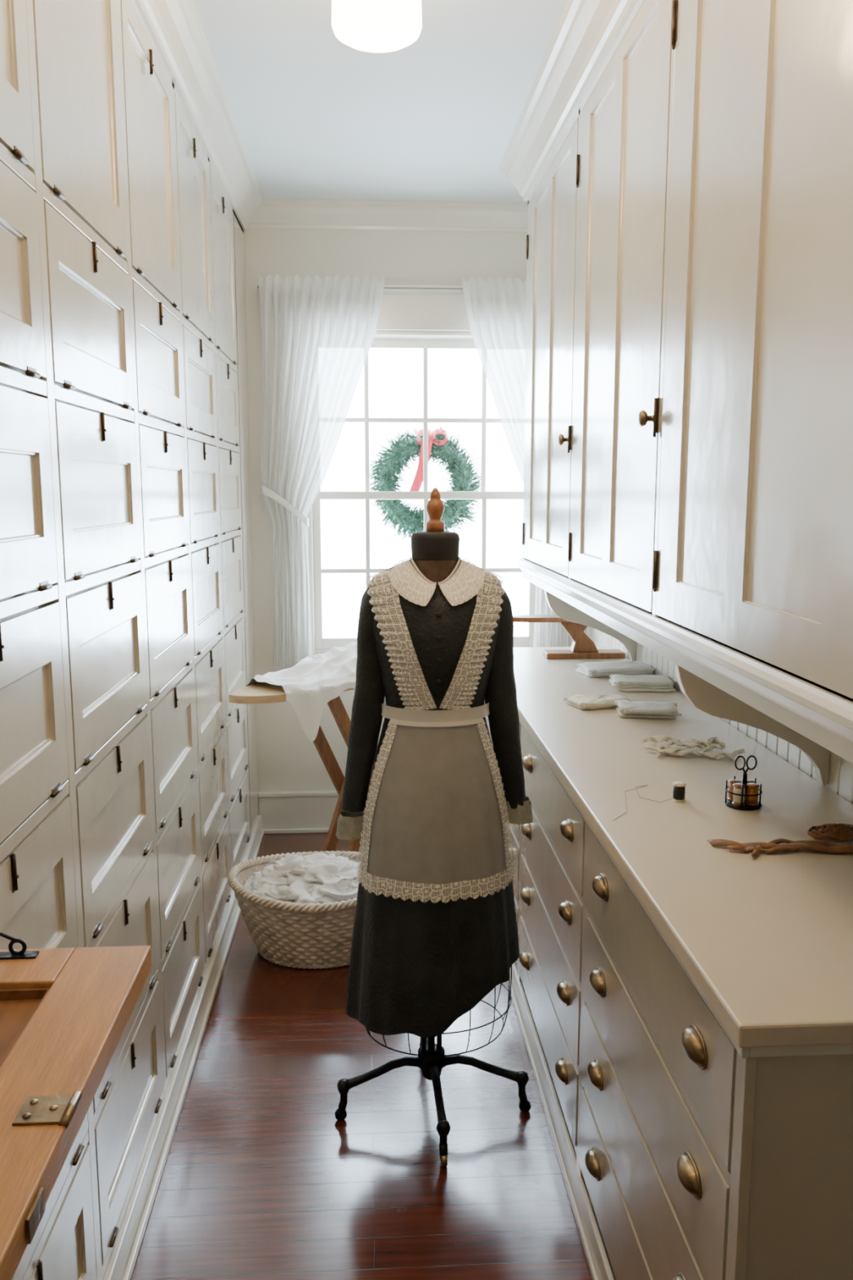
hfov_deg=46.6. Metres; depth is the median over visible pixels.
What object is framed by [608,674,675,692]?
folded napkin
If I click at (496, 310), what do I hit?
curtain
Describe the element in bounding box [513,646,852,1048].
countertop
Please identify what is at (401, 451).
wreath
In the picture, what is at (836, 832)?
rolled trimming
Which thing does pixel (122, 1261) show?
baseboard
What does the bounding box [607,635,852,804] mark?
backsplash
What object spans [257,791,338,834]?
baseboard
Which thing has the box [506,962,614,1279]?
baseboard
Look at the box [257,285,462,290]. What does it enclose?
curtain rod
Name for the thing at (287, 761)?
wall
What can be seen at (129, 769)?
linen cabinet
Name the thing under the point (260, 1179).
floor
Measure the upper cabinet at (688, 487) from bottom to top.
1.799 m
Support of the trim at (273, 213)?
attached to the wall at (287, 761)
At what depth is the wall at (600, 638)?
4.24 m
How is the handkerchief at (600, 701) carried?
on the countertop
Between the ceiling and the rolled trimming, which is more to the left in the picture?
the ceiling
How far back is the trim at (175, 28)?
2.84 m
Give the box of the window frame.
[291,284,528,666]
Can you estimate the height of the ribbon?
0.027 m
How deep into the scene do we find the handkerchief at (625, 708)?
2.72 m
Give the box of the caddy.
[724,755,762,810]
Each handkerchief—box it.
[564,693,631,710]
[614,699,682,719]
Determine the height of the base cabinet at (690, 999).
0.930 m
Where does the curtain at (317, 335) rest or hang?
hanging from the curtain rod
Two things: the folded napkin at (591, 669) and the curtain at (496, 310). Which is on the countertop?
the folded napkin at (591, 669)
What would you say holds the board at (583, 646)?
on the countertop
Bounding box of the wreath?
[361,423,488,543]
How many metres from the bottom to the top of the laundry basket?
0.305 m
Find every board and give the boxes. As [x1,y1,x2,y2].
[228,641,372,856]
[512,614,625,659]
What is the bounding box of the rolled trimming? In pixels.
[807,823,852,841]
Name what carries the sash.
attached to the wall at (287, 761)
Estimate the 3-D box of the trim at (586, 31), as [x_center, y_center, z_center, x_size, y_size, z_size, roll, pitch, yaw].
[0.658,-1.331,1.229,0.478,0.115,5.145,-1,9,-3]
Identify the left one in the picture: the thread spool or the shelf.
the shelf
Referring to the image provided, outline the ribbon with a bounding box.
[640,734,745,759]
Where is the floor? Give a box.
[130,832,592,1279]
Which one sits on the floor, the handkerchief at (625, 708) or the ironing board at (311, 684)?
the ironing board at (311, 684)
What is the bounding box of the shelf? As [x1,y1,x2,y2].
[0,932,151,1279]
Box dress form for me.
[334,487,533,1167]
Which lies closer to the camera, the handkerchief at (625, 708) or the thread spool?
the thread spool
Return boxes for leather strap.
[706,838,852,857]
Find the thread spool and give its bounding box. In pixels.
[613,782,686,820]
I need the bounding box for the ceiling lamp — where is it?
[331,0,422,53]
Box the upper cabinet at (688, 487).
[515,0,852,784]
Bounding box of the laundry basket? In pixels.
[226,850,361,968]
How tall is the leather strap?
0.009 m
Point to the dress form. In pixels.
(435, 931)
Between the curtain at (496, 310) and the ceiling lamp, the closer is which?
the ceiling lamp
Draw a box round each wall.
[243,227,584,792]
[584,626,608,646]
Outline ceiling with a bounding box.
[192,0,567,202]
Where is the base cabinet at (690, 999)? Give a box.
[485,646,852,1279]
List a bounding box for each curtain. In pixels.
[258,274,384,666]
[462,276,571,647]
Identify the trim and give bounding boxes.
[133,0,262,231]
[246,198,528,232]
[498,0,638,201]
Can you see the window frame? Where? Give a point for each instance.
(403, 313)
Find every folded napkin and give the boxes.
[575,660,654,677]
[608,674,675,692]
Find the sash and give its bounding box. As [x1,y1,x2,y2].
[312,338,535,648]
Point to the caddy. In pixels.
(744, 796)
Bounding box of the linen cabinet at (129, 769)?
[0,0,258,1279]
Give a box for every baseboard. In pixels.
[102,815,264,1279]
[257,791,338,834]
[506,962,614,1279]

